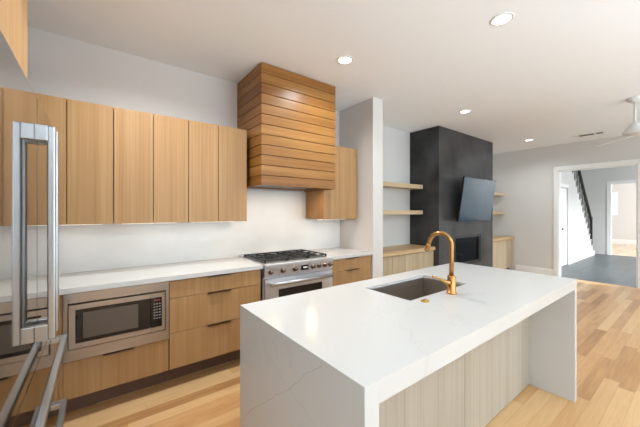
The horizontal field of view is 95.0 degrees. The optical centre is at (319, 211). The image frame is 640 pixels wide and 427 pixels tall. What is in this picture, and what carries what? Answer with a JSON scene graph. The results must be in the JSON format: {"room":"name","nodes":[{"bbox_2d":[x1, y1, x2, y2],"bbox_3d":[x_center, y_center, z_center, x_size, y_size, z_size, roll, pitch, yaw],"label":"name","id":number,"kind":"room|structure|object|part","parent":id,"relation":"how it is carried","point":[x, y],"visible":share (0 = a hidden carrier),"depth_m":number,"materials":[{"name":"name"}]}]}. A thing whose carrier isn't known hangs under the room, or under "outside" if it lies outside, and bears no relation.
{"room":"kitchen","nodes":[
{"label":"kitchen","id":0,"kind":"room"},
{"bbox_2d":[28,27,338,218],"bbox_3d":[-1.332,-0.013,3.204,3.830,2.878,0.280,0,0,-37],"label":"wall","id":1,"kind":"structure","parent":0,"point":[58,65],"depth_m":2.69,"materials":[{"name":"white paint"}]},
{"bbox_2d":[35,93,112,224],"bbox_3d":[-1.971,-0.364,2.301,0.560,0.925,0.388,0,0,-37],"label":"upper cabinet","id":2,"kind":"object","parent":1,"relation":"attached to","point":[85,129],"visible":0.69,"depth_m":2.20,"materials":[{"name":"brown wood"}]},
{"bbox_3d":[-1.972,-0.364,2.070,0.275,0.925,0.020,0,0,-37],"label":"door","id":3,"kind":"part","parent":2,"relation":"part of","materials":[{"name":"brown wood"}]},
{"bbox_3d":[-1.748,-0.364,2.239,0.275,0.925,0.020,0,0,-37],"label":"door","id":4,"kind":"part","parent":2,"relation":"part of","materials":[{"name":"brown wood"}]},
{"bbox_2d":[113,107,187,223],"bbox_3d":[-1.525,-0.364,2.637,0.552,0.925,0.388,0,0,-37],"label":"upper cabinet","id":5,"kind":"object","parent":1,"relation":"attached to","point":[150,151],"visible":0.99,"depth_m":2.46,"materials":[{"name":"brown wood"}]},
{"bbox_3d":[-1.525,-0.364,2.407,0.270,0.925,0.020,0,0,-37],"label":"door","id":6,"kind":"part","parent":5,"relation":"part of","materials":[{"name":"brown wood"}]},
{"bbox_3d":[-1.304,-0.364,2.573,0.272,0.925,0.020,0,0,-37],"label":"door","id":7,"kind":"part","parent":5,"relation":"part of","materials":[{"name":"brown wood"}]},
{"bbox_2d":[59,190,339,273],"bbox_3d":[-1.184,0.130,3.131,3.675,0.764,0.013,0,0,-37],"label":"backsplash","id":8,"kind":"structure","parent":1,"relation":"attached to","point":[274,222],"depth_m":3.08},
{"bbox_2d":[188,120,246,221],"bbox_3d":[-1.081,-0.364,2.972,0.556,0.925,0.388,0,0,-37],"label":"upper cabinet","id":9,"kind":"object","parent":1,"relation":"attached to","point":[217,154],"visible":0.96,"depth_m":2.80,"materials":[{"name":"brown wood"}]},
{"bbox_3d":[-1.085,-0.364,2.739,0.263,0.925,0.020,0,0,-37],"label":"door","id":10,"kind":"part","parent":9,"relation":"part of","materials":[{"name":"brown wood"}]},
{"bbox_3d":[-0.863,-0.364,2.906,0.283,0.925,0.020,0,0,-37],"label":"door","id":11,"kind":"part","parent":9,"relation":"part of","materials":[{"name":"brown wood"}]},
{"bbox_2d":[237,62,334,191],"bbox_3d":[-0.378,-0.854,3.356,0.933,1.193,0.621,0,0,-37],"label":"range hood","id":12,"kind":"object","parent":1,"relation":"attached to","point":[288,118],"visible":0.91,"depth_m":3.05,"materials":[{"name":"brown wood"}]},
{"bbox_3d":[-0.384,-0.278,3.365,0.895,0.018,0.598,0,0,-37],"label":"panel","id":13,"kind":"part","parent":12,"relation":"part of","materials":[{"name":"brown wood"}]},
{"bbox_2d":[306,146,356,218],"bbox_3d":[0.153,-0.364,3.902,0.567,0.925,0.388,0,0,-37],"label":"upper cabinet","id":14,"kind":"object","parent":1,"relation":"attached to","point":[340,202],"visible":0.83,"depth_m":3.76,"materials":[{"name":"brown wood"}]},
{"bbox_3d":[0.143,-0.364,3.664,0.259,0.925,0.020,0,0,-37],"label":"door","id":15,"kind":"part","parent":14,"relation":"part of","materials":[{"name":"brown wood"}]},
{"bbox_3d":[0.369,-0.364,3.835,0.298,0.925,0.020,0,0,-37],"label":"door","id":16,"kind":"part","parent":14,"relation":"part of","materials":[{"name":"brown wood"}]},
{"bbox_2d":[28,0,639,153],"bbox_3d":[2.898,-1.502,2.028,9.170,0.100,7.250,0,0,-37],"label":"ceiling","id":17,"kind":"structure","parent":0,"point":[558,71],"depth_m":2.61,"materials":[{"name":"white paint"}]},
{"bbox_2d":[336,56,353,64],"bbox_3d":[0.240,-1.449,2.812,0.164,0.006,0.164,0,0,-37],"label":"recessed light","id":18,"kind":"object","parent":17,"relation":"in","point":[344,60],"visible":1,"depth_m":2.81,"materials":[{"name":"white plastic"}]},
{"bbox_2d":[459,110,470,113],"bbox_3d":[2.107,-1.449,4.261,0.164,0.006,0.164,0,0,-37],"label":"recessed light","id":19,"kind":"object","parent":17,"relation":"in","point":[462,111],"visible":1,"depth_m":4.25,"materials":[{"name":"white ceramic"}]},
{"bbox_2d":[489,12,514,25],"bbox_3d":[1.373,-1.449,2.214,0.164,0.006,0.164,0,0,-37],"label":"recessed light","id":20,"kind":"object","parent":17,"relation":"in","point":[503,18],"visible":1,"depth_m":2.20,"materials":[{"name":"white plastic"}]},
{"bbox_2d":[573,131,605,136],"bbox_3d":[5.058,-1.447,5.517,0.140,0.009,0.440,0,0,-37],"label":"ceiling vent","id":21,"kind":"object","parent":17,"relation":"in","point":[602,131],"visible":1,"depth_m":5.50,"materials":[{"name":"white metal"}]},
{"bbox_2d":[596,96,639,145],"bbox_3d":[4.031,-1.208,3.754,0.230,0.488,1.232,0,0,16],"label":"ceiling fan","id":22,"kind":"object","parent":17,"relation":"hanging from","point":[633,129],"visible":1,"depth_m":3.74,"materials":[{"name":"white metal"}]},
{"bbox_3d":[4.084,-0.976,4.090,0.110,0.025,0.560,0,0,9],"label":"blade","id":23,"kind":"part","parent":22,"relation":"part of","materials":[{"name":"white"}]},
{"bbox_3d":[4.031,-1.063,3.754,0.230,0.162,0.230,0,0,-37],"label":"motor","id":24,"kind":"part","parent":22,"relation":"part of","materials":[{"name":"white metal"}]},
{"bbox_3d":[4.031,-1.260,3.754,0.025,0.273,0.026,0,0,-37],"label":"rod","id":25,"kind":"part","parent":22,"relation":"part of","materials":[{"name":"white metal"}]},
{"bbox_2d":[54,243,639,426],"bbox_3d":[7.212,1.456,5.343,20.050,0.060,7.350,0,0,-37],"label":"floor","id":26,"kind":"structure","parent":0,"point":[608,315],"depth_m":2.34,"materials":[{"name":"brown wood"}]},
{"bbox_2d":[0,30,66,426],"bbox_3d":[-1.449,0.469,1.071,0.736,1.914,1.215,0,0,-37],"label":"refrigerator","id":27,"kind":"object","parent":26,"relation":"on","point":[29,142],"visible":1,"depth_m":1.08,"materials":[{"name":"silver metal"}]},
{"bbox_3d":[-1.038,0.082,0.995,0.040,1.139,0.600,0,0,-37],"label":"door","id":28,"kind":"part","parent":27,"relation":"part of","materials":[{"name":"silver metal"}]},
{"bbox_3d":[-1.224,0.829,1.241,0.040,0.345,1.215,0,0,-37],"label":"drawer","id":29,"kind":"part","parent":27,"relation":"part of","materials":[{"name":"silver metal"}]},
{"bbox_3d":[-1.405,0.082,1.482,0.040,1.139,0.611,0,0,-37],"label":"door","id":30,"kind":"part","parent":27,"relation":"part of","materials":[{"name":"silver metal"}]},
{"bbox_3d":[-1.149,0.088,1.228,0.066,0.895,0.032,0,0,-37],"label":"handle","id":31,"kind":"part","parent":27,"relation":"part of","materials":[{"name":"silver metal"}]},
{"bbox_3d":[-1.209,0.088,1.308,0.066,0.895,0.032,0,0,-37],"label":"handle","id":32,"kind":"part","parent":27,"relation":"part of","materials":[{"name":"silver metal"}]},
{"bbox_3d":[-1.224,1.173,1.241,0.040,0.335,1.215,0,0,-37],"label":"drawer","id":33,"kind":"part","parent":27,"relation":"part of","materials":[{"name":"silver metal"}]},
{"bbox_2d":[54,329,58,415],"bbox_3d":[-2.193,0.989,1.984,0.683,0.874,0.628,0,0,-37],"label":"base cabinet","id":34,"kind":"object","parent":26,"relation":"on","point":[56,390],"visible":0.02,"depth_m":1.94,"materials":[{"name":"brown wood"}]},
{"bbox_3d":[-1.871,0.911,1.845,0.333,0.707,0.020,0,0,-37],"label":"door","id":35,"kind":"part","parent":34,"relation":"part of","materials":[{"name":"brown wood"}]},
{"bbox_2d":[59,295,168,411],"bbox_3d":[-1.649,0.989,2.380,0.659,0.875,0.650,0,0,-37],"label":"base cabinet","id":36,"kind":"object","parent":26,"relation":"on","point":[91,380],"visible":0.62,"depth_m":2.14,"materials":[{"name":"brown wood"}]},
{"bbox_2d":[63,281,168,363],"bbox_3d":[-1.574,0.781,2.299,0.634,0.455,0.434,0,0,-37],"label":"microwave","id":37,"kind":"object","parent":36,"relation":"in","point":[98,322],"visible":0.98,"depth_m":2.10,"materials":[{"name":"silver metal"}]},
{"bbox_3d":[-1.493,0.777,2.108,0.476,0.296,0.032,0,0,-37],"label":"door","id":38,"kind":"part","parent":37,"relation":"part of","materials":[{"name":"silver metal"}]},
{"bbox_3d":[-1.479,0.777,2.118,0.441,0.227,0.028,0,0,-37],"label":"door glass","id":39,"kind":"part","parent":37,"relation":"part of","materials":[{"name":"black glass"}]},
{"bbox_3d":[-1.262,0.777,2.282,0.095,0.296,0.032,0,0,-37],"label":"control panel","id":40,"kind":"part","parent":37,"relation":"part of","materials":[{"name":"black glass"}]},
{"bbox_3d":[-1.464,1.141,2.152,0.633,0.249,0.020,0,0,-37],"label":"drawer","id":41,"kind":"part","parent":36,"relation":"part of","materials":[{"name":"brown wood"}]},
{"bbox_3d":[-1.460,1.019,2.132,0.190,0.010,0.026,0,0,-37],"label":"edge pull","id":42,"kind":"part","parent":36,"relation":"part of","materials":[{"name":"brown metal"}]},
{"bbox_2d":[165,269,260,380],"bbox_3d":[-1.067,0.989,2.819,0.794,0.874,0.650,0,0,-37],"label":"base cabinet","id":43,"kind":"object","parent":26,"relation":"on","point":[204,312],"visible":0.77,"depth_m":2.53,"materials":[{"name":"brown wood"}]},
{"bbox_2d":[59,257,262,294],"bbox_3d":[-1.599,0.531,2.417,2.153,0.038,0.650,0,0,-37],"label":"countertop","id":44,"kind":"structure","parent":43,"relation":"on","point":[76,282],"depth_m":2.42,"materials":[{"name":"white stone"}]},
{"bbox_3d":[-0.890,1.122,2.585,0.788,0.286,0.020,0,0,-37],"label":"drawer","id":45,"kind":"part","parent":43,"relation":"part of","materials":[{"name":"brown wood"}]},
{"bbox_3d":[-0.890,0.627,2.585,0.788,0.138,0.020,0,0,-37],"label":"drawer","id":46,"kind":"part","parent":43,"relation":"part of","materials":[{"name":"brown wood"}]},
{"bbox_3d":[-0.890,0.838,2.585,0.788,0.275,0.020,0,0,-37],"label":"drawer","id":47,"kind":"part","parent":43,"relation":"part of","materials":[{"name":"brown wood"}]},
{"bbox_3d":[-0.879,0.561,2.570,0.200,0.010,0.026,0,0,-37],"label":"edge pull","id":48,"kind":"part","parent":43,"relation":"part of","materials":[{"name":"brown metal"}]},
{"bbox_3d":[-0.879,0.703,2.570,0.200,0.010,0.026,0,0,-37],"label":"edge pull","id":49,"kind":"part","parent":43,"relation":"part of","materials":[{"name":"brown metal"}]},
{"bbox_3d":[-0.879,0.982,2.570,0.200,0.010,0.026,0,0,-37],"label":"edge pull","id":50,"kind":"part","parent":43,"relation":"part of","materials":[{"name":"brown metal"}]},
{"bbox_2d":[239,249,333,300],"bbox_3d":[-0.363,0.953,3.278,0.842,0.946,0.708,0,0,-37],"label":"range","id":51,"kind":"object","parent":26,"relation":"on","point":[288,272],"visible":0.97,"depth_m":3.04,"materials":[{"name":"silver metal"}]},
{"bbox_2d":[240,251,332,266],"bbox_3d":[-0.380,0.518,3.300,0.842,0.016,0.653,0,0,-37],"label":"cooktop","id":52,"kind":"object","parent":51,"relation":"in","point":[315,258],"depth_m":3.13,"materials":[{"name":"silver metal"}]},
{"bbox_3d":[-0.203,0.975,3.065,0.830,0.642,0.039,0,0,-37],"label":"oven door","id":53,"kind":"part","parent":51,"relation":"part of","materials":[{"name":"silver metal"}]},
{"bbox_3d":[-0.201,0.584,3.062,0.842,0.115,0.049,0,0,-37],"label":"control panel","id":54,"kind":"part","parent":51,"relation":"part of","materials":[{"name":"silver metal"}]},
{"bbox_3d":[-0.172,0.701,3.023,0.762,0.036,0.071,0,0,-37],"label":"oven handle","id":55,"kind":"part","parent":51,"relation":"part of","materials":[{"name":"silver metal"}]},
{"bbox_2d":[331,255,370,286],"bbox_3d":[0.206,0.989,3.778,0.653,0.874,0.650,0,0,-37],"label":"base cabinet","id":56,"kind":"object","parent":26,"relation":"on","point":[354,269],"visible":0.3,"depth_m":3.53,"materials":[{"name":"brown wood"}]},
{"bbox_2d":[305,247,372,259],"bbox_3d":[0.210,0.531,3.781,0.667,0.038,0.650,0,0,-37],"label":"countertop","id":57,"kind":"structure","parent":56,"relation":"on","point":[336,252],"depth_m":3.66,"materials":[{"name":"white stone"}]},
{"bbox_3d":[0.382,0.627,3.544,0.647,0.138,0.020,0,0,-37],"label":"drawer","id":58,"kind":"part","parent":56,"relation":"part of","materials":[{"name":"brown wood"}]},
{"bbox_3d":[0.382,0.838,3.544,0.647,0.275,0.020,0,0,-37],"label":"drawer","id":59,"kind":"part","parent":56,"relation":"part of","materials":[{"name":"brown wood"}]},
{"bbox_2d":[383,244,434,275],"bbox_3d":[1.169,1.014,4.720,1.610,0.825,0.515,0,0,-37],"label":"media cabinet","id":60,"kind":"object","parent":26,"relation":"on","point":[397,259],"visible":0.32,"depth_m":4.62,"materials":[{"name":"brown wood"}]},
{"bbox_3d":[0.967,0.996,4.299,0.274,0.650,0.021,0,0,-37],"label":"door","id":61,"kind":"part","parent":60,"relation":"part of","materials":[{"name":"brown wood"}]},
{"bbox_3d":[1.198,0.996,4.473,0.294,0.650,0.021,0,0,-37],"label":"door","id":62,"kind":"part","parent":60,"relation":"part of","materials":[{"name":"brown wood"}]},
{"bbox_3d":[1.454,0.996,4.666,0.334,0.650,0.021,0,0,-37],"label":"door","id":63,"kind":"part","parent":60,"relation":"part of","materials":[{"name":"brown wood"}]},
{"bbox_3d":[1.766,0.996,4.901,0.434,0.650,0.021,0,0,-37],"label":"door","id":64,"kind":"part","parent":60,"relation":"part of","materials":[{"name":"brown wood"}]},
{"bbox_2d":[410,126,492,266],"bbox_3d":[2.649,-0.012,5.795,2.044,2.876,0.579,0,0,-37],"label":"fireplace","id":65,"kind":"object","parent":26,"relation":"on","point":[440,157],"visible":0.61,"depth_m":5.27,"materials":[{"name":"paint"}]},
{"bbox_3d":[2.790,0.724,5.577,0.988,0.563,0.040,0,0,-37],"label":"frame","id":66,"kind":"part","parent":65,"relation":"part of","materials":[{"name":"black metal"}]},
{"bbox_2d":[457,176,495,221],"bbox_3d":[2.875,-0.209,5.447,1.230,0.780,0.248,0,0,-37],"label":"television","id":67,"kind":"object","parent":65,"relation":"attached to","point":[477,195],"visible":1,"depth_m":5.33,"materials":[{"name":"black glass"}]},
{"bbox_2d":[379,316,529,426],"bbox_3d":[0.681,0.985,2.016,2.155,0.882,0.620,0,0,-37],"label":"base cabinet","id":68,"kind":"object","parent":26,"relation":"on","point":[473,388],"visible":0.1,"depth_m":1.82,"materials":[{"name":"brown wood"}]},
{"bbox_2d":[240,262,576,426],"bbox_3d":[0.752,0.969,1.912,2.268,0.914,0.942,0,0,-37],"label":"countertop","id":69,"kind":"structure","parent":68,"relation":"on","point":[325,357],"depth_m":1.40,"materials":[{"name":"white stone"}]},
{"bbox_2d":[371,277,460,300],"bbox_3d":[0.676,0.646,2.026,0.695,0.227,0.382,0,0,-37],"label":"sink","id":70,"kind":"object","parent":69,"relation":"in","point":[409,290],"visible":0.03,"depth_m":2.27,"materials":[{"name":"silver metal"}]},
{"bbox_2d":[424,231,456,294],"bbox_3d":[0.719,0.319,1.847,0.204,0.386,0.207,0,0,-37],"label":"faucet","id":71,"kind":"object","parent":69,"relation":"on","point":[450,282],"visible":1,"depth_m":1.82,"materials":[{"name":"gold metal"}]},
{"bbox_3d":[0.770,0.264,1.884,0.027,0.276,0.174,0,0,-44],"label":"spout","id":72,"kind":"part","parent":71,"relation":"part of","materials":[{"name":"gold metal"}]},
{"bbox_3d":[0.736,0.418,1.784,0.155,0.074,0.033,0,0,-27],"label":"lever","id":73,"kind":"part","parent":71,"relation":"part of","materials":[{"name":"gold metal"}]},
{"bbox_3d":[0.435,0.981,1.455,1.088,0.874,0.020,0,0,-37],"label":"panel","id":74,"kind":"part","parent":68,"relation":"part of","materials":[{"name":"brown wood"}]},
{"bbox_3d":[1.298,0.981,2.105,1.062,0.874,0.020,0,0,-37],"label":"panel","id":75,"kind":"part","parent":68,"relation":"part of","materials":[{"name":"brown wood"}]},
{"bbox_2d":[493,235,514,269],"bbox_3d":[3.988,1.014,6.845,1.354,0.825,0.515,0,0,-37],"label":"media cabinet","id":76,"kind":"object","parent":26,"relation":"on","point":[502,245],"visible":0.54,"depth_m":6.73,"materials":[{"name":"brown wood"}]},
{"bbox_3d":[3.757,0.996,6.402,0.446,0.650,0.021,0,0,-37],"label":"door","id":77,"kind":"part","parent":76,"relation":"part of","materials":[{"name":"brown wood"}]},
{"bbox_3d":[4.121,0.996,6.677,0.454,0.650,0.021,0,0,-37],"label":"door","id":78,"kind":"part","parent":76,"relation":"part of","materials":[{"name":"brown wood"}]},
{"bbox_3d":[4.481,0.996,6.948,0.436,0.650,0.021,0,0,-37],"label":"door","id":79,"kind":"part","parent":76,"relation":"part of","materials":[{"name":"brown wood"}]},
{"bbox_2d":[572,170,594,250],"bbox_3d":[7.522,-0.472,9.143,2.930,3.796,1.035,0,0,-37],"label":"staircase","id":80,"kind":"structure","parent":26,"relation":"on","point":[578,172],"depth_m":9.06,"materials":[{"name":"grey wood"}]},
{"bbox_3d":[7.798,-1.038,8.784,2.684,2.664,0.080,0,0,-37],"label":"handrail","id":81,"kind":"part","parent":80,"relation":"part of","materials":[{"name":"black metal"}]},
{"bbox_3d":[8.852,0.712,9.579,0.070,1.069,0.070,0,0,-37],"label":"newel post","id":82,"kind":"part","parent":80,"relation":"part of","materials":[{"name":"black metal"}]},
{"bbox_2d":[339,97,382,278],"bbox_3d":[0.468,-0.013,4.154,0.188,2.878,0.930,0,0,-37],"label":"wall","id":83,"kind":"structure","parent":0,"point":[360,124],"depth_m":3.82,"materials":[{"name":"white paint"}]},
{"bbox_2d":[383,126,409,246],"bbox_3d":[2.373,-0.013,6.062,5.152,2.878,0.175,0,0,-37],"label":"wall","id":84,"kind":"structure","parent":0,"point":[396,143],"depth_m":5.18,"materials":[{"name":"white paint"}]},
{"bbox_2d":[383,181,422,189],"bbox_3d":[1.097,-0.434,4.817,1.611,0.070,0.273,0,0,-37],"label":"floating shelf","id":85,"kind":"object","parent":84,"relation":"attached to","point":[393,185],"visible":0.51,"depth_m":4.88,"materials":[{"name":"brown wood"}]},
{"bbox_2d":[383,210,422,214],"bbox_3d":[1.097,0.016,4.817,1.611,0.070,0.273,0,0,-37],"label":"floating shelf","id":86,"kind":"object","parent":84,"relation":"attached to","point":[385,212],"visible":0.51,"depth_m":4.83,"materials":[{"name":"brown wood"}]},
{"bbox_2d":[494,192,503,195],"bbox_3d":[3.921,-0.419,6.947,1.371,0.070,0.273,0,0,-37],"label":"floating shelf","id":87,"kind":"object","parent":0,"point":[495,193],"visible":0.24,"depth_m":7.06,"materials":[{"name":"brown wood"}]},
{"bbox_2d":[493,135,639,276],"bbox_3d":[6.519,-0.013,4.742,0.120,2.878,6.925,0,0,-37],"label":"wall","id":88,"kind":"structure","parent":0,"point":[525,177],"depth_m":6.73,"materials":[{"name":"white paint"}]},
{"bbox_2d":[515,265,552,275],"bbox_3d":[4.919,1.351,6.752,0.016,0.150,0.740,0,0,-37],"label":"baseboard","id":89,"kind":"structure","parent":88,"relation":"attached to","point":[530,269],"depth_m":6.73,"materials":[{"name":"white paint"}]},
{"bbox_2d":[553,159,639,288],"bbox_3d":[5.592,0.226,5.954,0.143,2.400,1.345,0,0,-37],"label":"trim","id":90,"kind":"structure","parent":88,"relation":"attached to","point":[634,162],"depth_m":6.12,"materials":[{"name":"white paint"}]},
{"bbox_2d":[561,171,592,264],"bbox_3d":[7.016,-0.013,8.195,4.830,2.878,0.100,0,0,-37],"label":"wall","id":91,"kind":"structure","parent":0,"point":[579,239],"depth_m":8.28,"materials":[{"name":"white paint"}]},
{"bbox_2d":[561,188,566,265],"bbox_3d":[6.299,0.401,7.592,0.760,2.030,0.120,0,0,-37],"label":"door","id":92,"kind":"structure","parent":91,"relation":"in","point":[563,190],"depth_m":7.66,"materials":[{"name":"white paint"}]},
{"bbox_2d":[561,183,568,264],"bbox_3d":[6.288,0.356,7.572,0.920,2.140,0.018,0,0,-37],"label":"trim","id":93,"kind":"structure","parent":91,"relation":"attached to","point":[562,184],"depth_m":7.81,"materials":[{"name":"white paint"}]},
{"bbox_2d":[569,251,594,264],"bbox_3d":[7.051,1.351,8.148,4.830,0.150,0.016,0,0,-37],"label":"baseboard","id":94,"kind":"structure","parent":91,"relation":"attached to","point":[589,254],"depth_m":8.61,"materials":[{"name":"white paint"}]},
{"bbox_2d":[573,166,635,254],"bbox_3d":[10.537,-0.013,8.382,0.120,2.878,5.900,0,0,-37],"label":"wall","id":95,"kind":"structure","parent":0,"point":[595,180],"depth_m":9.81,"materials":[{"name":"white paint"}]},
{"bbox_2d":[607,180,635,254],"bbox_3d":[9.930,0.216,9.071,0.020,2.420,1.530,0,0,-37],"label":"trim","id":96,"kind":"structure","parent":95,"relation":"attached to","point":[609,183],"depth_m":9.62,"materials":[{"name":"white paint"}]},
{"bbox_2d":[612,183,635,239],"bbox_3d":[14.530,-0.013,11.392,0.120,2.878,5.900,0,0,-37],"label":"wall","id":97,"kind":"structure","parent":0,"point":[624,223],"depth_m":12.84,"materials":[{"name":"white paint"}]},
{"bbox_2d":[612,239,635,244],"bbox_3d":[14.414,1.326,11.430,0.020,0.200,5.700,0,0,-37],"label":"baseboard","id":98,"kind":"structure","parent":97,"relation":"attached to","point":[617,241],"depth_m":12.87,"materials":[{"name":"white paint"}]},
{"bbox_3d":[-0.664,-0.013,-0.739,0.150,2.878,6.820,0,0,-37],"label":"wall","id":99,"kind":"structure","parent":0,"visible":0},
{"bbox_2d":[0,0,27,79],"bbox_3d":[-1.516,-0.963,0.994,0.572,0.918,1.292,0,0,-37],"label":"upper cabinet","id":100,"kind":"object","parent":99,"relation":"attached to","point":[13,13],"visible":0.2,"depth_m":1.47,"materials":[{"name":"brown wood"}]}
]}

